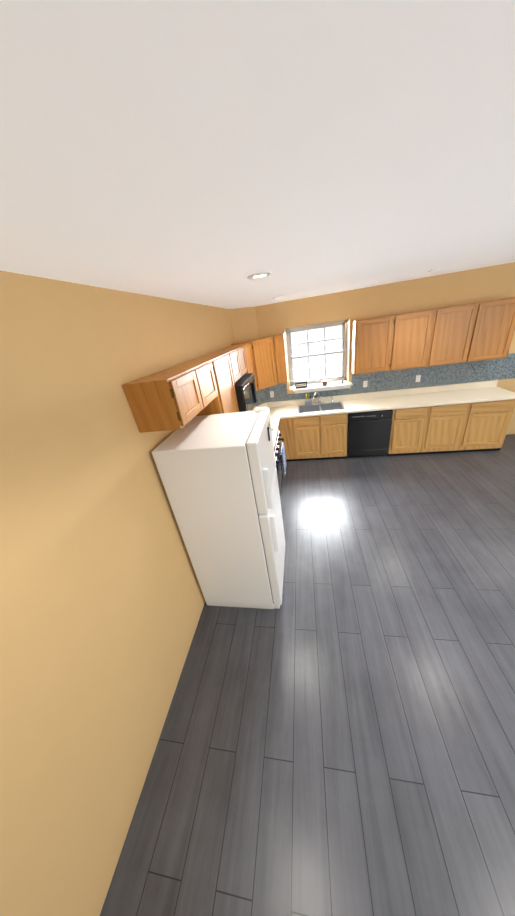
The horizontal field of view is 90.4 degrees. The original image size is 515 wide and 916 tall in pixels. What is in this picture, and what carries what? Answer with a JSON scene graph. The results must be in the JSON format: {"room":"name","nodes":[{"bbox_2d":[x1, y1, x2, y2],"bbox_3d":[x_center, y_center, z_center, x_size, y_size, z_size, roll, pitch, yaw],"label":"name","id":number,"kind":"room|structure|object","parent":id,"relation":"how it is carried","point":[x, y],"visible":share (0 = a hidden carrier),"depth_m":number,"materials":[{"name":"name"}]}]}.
{"room":"kitchen","nodes":[
{"label":"kitchen","id":0,"kind":"room"},
{"bbox_2d":[0,270,234,915],"bbox_3d":[-0.714,0.120,2.247,0.100,2.680,6.900,-3,27,11],"label":"wall","id":1,"kind":"structure","parent":0,"point":[102,601],"depth_m":1.21,"materials":[{"name":"beige paint"}]},
{"bbox_2d":[122,363,209,432],"bbox_3d":[-0.614,-0.425,1.805,0.318,0.315,0.477,-3,27,11],"label":"upper cabinet","id":2,"kind":"object","parent":1,"relation":"attached to","point":[179,396],"depth_m":1.63,"materials":[{"name":"brown wood"}]},
{"bbox_2d":[173,359,221,406],"bbox_3d":[-0.564,-0.591,2.114,0.318,0.315,0.491,-3,27,11],"label":"upper cabinet","id":3,"kind":"object","parent":1,"relation":"attached to","point":[209,372],"depth_m":2.21,"materials":[{"name":"brown wood"}]},
{"bbox_2d":[184,351,238,414],"bbox_3d":[-0.454,-0.657,2.698,0.318,0.755,0.617,-3,27,11],"label":"upper cabinet","id":4,"kind":"object","parent":1,"relation":"attached to","point":[228,403],"depth_m":2.62,"materials":[{"name":"brown wood"}]},
{"bbox_2d":[207,347,242,382],"bbox_3d":[-0.403,-1.096,3.088,0.318,0.345,0.483,-3,27,11],"label":"upper cabinet","id":5,"kind":"object","parent":1,"relation":"attached to","point":[235,352],"depth_m":3.13,"materials":[{"name":"brown wood"}]},
{"bbox_2d":[234,373,257,411],"bbox_3d":[-0.263,-0.830,3.407,0.423,0.410,0.828,-3,27,11],"label":"microwave","id":6,"kind":"object","parent":5,"relation":"attached to","point":[245,390],"visible":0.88,"depth_m":3.16,"materials":[{"name":"black plastic"}]},
{"bbox_2d":[218,344,249,374],"bbox_3d":[-0.353,-1.259,3.392,0.318,0.345,0.482,-3,27,11],"label":"upper cabinet","id":7,"kind":"object","parent":1,"relation":"attached to","point":[245,370],"depth_m":3.51,"materials":[{"name":"brown wood"}]},
{"bbox_2d":[230,343,256,390],"bbox_3d":[-0.249,-1.325,3.945,0.318,0.755,0.570,-3,27,11],"label":"upper cabinet","id":8,"kind":"object","parent":1,"relation":"attached to","point":[249,360],"depth_m":3.89,"materials":[{"name":"brown wood"}]},
{"bbox_2d":[229,306,266,404],"bbox_3d":[-0.064,-1.280,4.795,0.360,2.680,0.360,-3,27,11],"label":"wall","id":9,"kind":"structure","parent":0,"point":[244,324],"depth_m":4.30,"materials":[{"name":"beige paint"}]},
{"bbox_2d":[231,337,277,390],"bbox_3d":[-0.008,-1.627,4.435,0.637,0.770,0.641,-3,27,11],"label":"upper cabinet","id":10,"kind":"object","parent":9,"relation":"attached to","point":[263,356],"visible":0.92,"depth_m":4.24,"materials":[{"name":"brown wood"}]},
{"bbox_2d":[0,0,514,308],"bbox_3d":[2.092,-1.297,1.085,6.200,0.100,7.000,-3,27,11],"label":"ceiling","id":11,"kind":"structure","parent":0,"point":[215,153],"depth_m":0.50,"materials":[{"name":"white paint"}]},
{"bbox_2d":[247,272,271,279],"bbox_3d":[0.015,-1.264,1.776,0.167,0.012,0.167,-18,28,-18],"label":"recessed light","id":12,"kind":"object","parent":11,"relation":"in","point":[260,275],"depth_m":1.75,"materials":[{"name":"white paint"}]},
{"bbox_2d":[427,268,444,271],"bbox_3d":[2.138,-2.251,3.065,0.167,0.012,0.167,-18,28,-18],"label":"recessed light","id":13,"kind":"object","parent":11,"relation":"in","point":[438,269],"depth_m":3.02,"materials":[{"name":"white paint"}]},
{"bbox_2d":[100,434,514,915],"bbox_3d":[2.473,1.156,2.336,6.200,0.100,7.000,-3,27,11],"label":"floor","id":14,"kind":"structure","parent":0,"point":[337,737],"depth_m":1.68,"materials":[{"name":"wood"}]},
{"bbox_2d":[152,407,285,608],"bbox_3d":[-0.182,0.499,2.394,0.785,1.735,0.755,-3,27,11],"label":"fridge","id":15,"kind":"object","parent":14,"relation":"on","point":[218,475],"visible":1,"depth_m":1.98,"materials":[{"name":"white metal"}]},
{"bbox_2d":[267,419,271,440],"bbox_3d":[0.107,-0.250,2.180,0.012,0.130,0.235,-3,27,11],"label":"fridge magnets","id":16,"kind":"object","parent":15,"relation":"attached to","point":[269,423],"visible":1,"depth_m":2.13,"materials":[{"name":"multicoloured plastic"}]},
{"bbox_2d":[272,429,283,505],"bbox_3d":[0.034,0.034,3.820,0.717,1.212,0.860,-3,27,11],"label":"range","id":17,"kind":"object","parent":14,"relation":"on","point":[276,434],"visible":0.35,"depth_m":3.69,"materials":[{"name":"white metal"}]},
{"bbox_2d":[280,442,286,474],"bbox_3d":[0.380,0.034,3.764,0.055,0.398,0.510,-3,27,11],"label":"towel","id":18,"kind":"object","parent":17,"relation":"hanging from","point":[283,459],"visible":0.92,"depth_m":3.72,"materials":[{"name":"white fabric"}]},
{"bbox_2d":[278,413,347,460],"bbox_3d":[1.043,-0.482,4.889,1.204,0.884,0.618,-3,27,11],"label":"base cabinet","id":19,"kind":"object","parent":14,"relation":"on","point":[320,437],"depth_m":4.61,"materials":[{"name":"brown wood"}]},
{"bbox_2d":[252,401,283,410],"bbox_3d":[0.116,-0.877,4.798,0.660,0.144,0.390,-3,27,11],"label":"countertop","id":20,"kind":"structure","parent":19,"relation":"on","point":[277,405],"depth_m":5.02,"materials":[{"name":"laminate"}]},
{"bbox_2d":[270,408,279,428],"bbox_3d":[0.033,-0.604,4.289,0.660,0.144,0.537,-3,27,11],"label":"countertop","id":21,"kind":"structure","parent":19,"relation":"on","point":[274,416],"depth_m":4.45,"materials":[{"name":"laminate"}]},
{"bbox_2d":[264,380,514,418],"bbox_3d":[1.900,-0.982,4.461,4.297,0.144,0.652,-3,27,11],"label":"countertop","id":22,"kind":"structure","parent":19,"relation":"on","point":[474,392],"depth_m":4.38,"materials":[{"name":"laminate"}]},
{"bbox_2d":[298,401,345,413],"bbox_3d":[1.147,-0.837,4.673,0.808,0.186,0.498,-3,27,11],"label":"sink","id":23,"kind":"object","parent":22,"relation":"in","point":[329,406],"visible":0.6,"depth_m":4.80,"materials":[{"name":"metal"}]},
{"bbox_2d":[305,394,311,404],"bbox_3d":[0.956,-1.106,4.818,0.130,0.211,0.060,-3,27,11],"label":"sink caddy","id":24,"kind":"object","parent":23,"relation":"on","point":[308,401],"visible":0.96,"depth_m":4.80,"materials":[{"name":"metal"}]},
{"bbox_2d":[313,392,332,403],"bbox_3d":[1.204,-1.105,4.710,0.378,0.238,0.219,-3,27,11],"label":"faucet","id":25,"kind":"object","parent":22,"relation":"on","point":[319,401],"visible":0.98,"depth_m":4.78,"materials":[{"name":"silver metal"}]},
{"bbox_2d":[347,410,392,457],"bbox_3d":[1.976,-0.514,4.685,0.691,0.868,0.644,-3,27,11],"label":"dishwasher","id":26,"kind":"object","parent":14,"relation":"on","point":[369,432],"visible":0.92,"depth_m":4.41,"materials":[{"name":"black plastic"}]},
{"bbox_2d":[387,406,429,455],"bbox_3d":[2.589,-0.569,4.589,0.535,0.884,0.618,-3,27,11],"label":"base cabinet","id":27,"kind":"object","parent":14,"relation":"on","point":[408,425],"depth_m":4.31,"materials":[{"name":"brown wood"}]},
{"bbox_2d":[422,403,469,453],"bbox_3d":[3.128,-0.599,4.484,0.566,0.884,0.618,-3,27,11],"label":"base cabinet","id":28,"kind":"object","parent":14,"relation":"on","point":[447,427],"depth_m":4.20,"materials":[{"name":"brown wood"}]},
{"bbox_2d":[458,399,514,451],"bbox_3d":[3.718,-0.632,4.370,0.637,0.884,0.618,-3,27,11],"label":"base cabinet","id":29,"kind":"object","parent":14,"relation":"on","point":[469,427],"depth_m":4.09,"materials":[{"name":"brown wood"}]},
{"bbox_2d":[255,262,514,434],"bbox_3d":[2.748,-1.589,4.546,6.200,2.680,0.300,-3,27,11],"label":"wall","id":30,"kind":"structure","parent":0,"point":[488,283],"depth_m":4.03,"materials":[{"name":"beige paint"}]},
{"bbox_2d":[273,333,287,383],"bbox_3d":[0.416,-1.736,4.493,0.180,0.785,0.318,-3,27,11],"label":"upper cabinet","id":31,"kind":"object","parent":30,"relation":"attached to","point":[279,340],"depth_m":4.35,"materials":[{"name":"brown wood"}]},
{"bbox_2d":[285,319,347,385],"bbox_3d":[1.103,-1.925,4.759,1.070,1.030,0.085,-3,27,11],"label":"window","id":32,"kind":"structure","parent":30,"relation":"in","point":[344,331],"depth_m":4.72,"materials":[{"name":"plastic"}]},
{"bbox_2d":[290,380,352,393],"bbox_3d":[1.175,-1.331,4.828,1.120,0.100,0.370,-3,27,11],"label":"window sill","id":33,"kind":"structure","parent":30,"relation":"attached to","point":[332,385],"depth_m":4.73,"materials":[{"name":"white paint"}]},
{"bbox_2d":[295,381,306,388],"bbox_3d":[0.810,-1.354,4.745,0.220,0.115,0.027,-3,27,11],"label":"sign","id":34,"kind":"object","parent":33,"relation":"on","point":[303,384],"visible":1,"depth_m":4.73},
{"bbox_2d":[322,380,326,385],"bbox_3d":[1.227,-1.366,4.663,0.092,0.096,0.092,-3,27,11],"label":"candle","id":35,"kind":"object","parent":33,"relation":"on","point":[324,382],"visible":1,"depth_m":4.63,"materials":[{"name":"red wax"}]},
{"bbox_2d":[351,314,400,374],"bbox_3d":[1.900,-1.841,4.193,0.629,0.805,0.318,-3,27,11],"label":"upper cabinet","id":36,"kind":"object","parent":30,"relation":"attached to","point":[374,340],"depth_m":4.06,"materials":[{"name":"brown wood"}]},
{"bbox_2d":[255,353,514,405],"bbox_3d":[1.857,-0.730,3.372,4.594,0.403,2.794,-3,27,11],"label":"backsplash","id":37,"kind":"structure","parent":30,"relation":"attached to","point":[477,371],"depth_m":4.46,"materials":[{"name":"tile"}]},
{"bbox_2d":[416,375,420,381],"bbox_3d":[2.804,-1.385,4.462,0.070,0.116,0.007,-3,27,11],"label":"electrical outlet","id":38,"kind":"object","parent":37,"relation":"attached to","point":[418,377],"visible":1,"depth_m":4.46,"materials":[{"name":"white plastic"}]},
{"bbox_2d":[397,309,436,369],"bbox_3d":[2.369,-1.868,4.101,0.629,0.805,0.318,-3,27,11],"label":"upper cabinet","id":39,"kind":"object","parent":30,"relation":"attached to","point":[415,345],"depth_m":3.94,"materials":[{"name":"brown wood"}]},
{"bbox_2d":[429,301,484,365],"bbox_3d":[2.983,-1.902,3.982,0.623,0.805,0.318,-3,27,11],"label":"upper cabinet","id":40,"kind":"object","parent":30,"relation":"attached to","point":[478,331],"depth_m":3.83,"materials":[{"name":"brown wood"}]},
{"bbox_2d":[473,297,514,360],"bbox_3d":[3.458,-1.929,3.890,0.622,0.805,0.318,-3,27,11],"label":"upper cabinet","id":41,"kind":"object","parent":30,"relation":"attached to","point":[498,327],"depth_m":3.74,"materials":[{"name":"brown wood"}]},
{"label":"outside","id":42,"kind":"structure","parent":0,"visible":0},
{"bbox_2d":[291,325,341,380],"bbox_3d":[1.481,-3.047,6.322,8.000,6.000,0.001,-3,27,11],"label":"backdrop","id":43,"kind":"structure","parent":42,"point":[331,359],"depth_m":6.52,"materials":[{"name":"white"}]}
]}

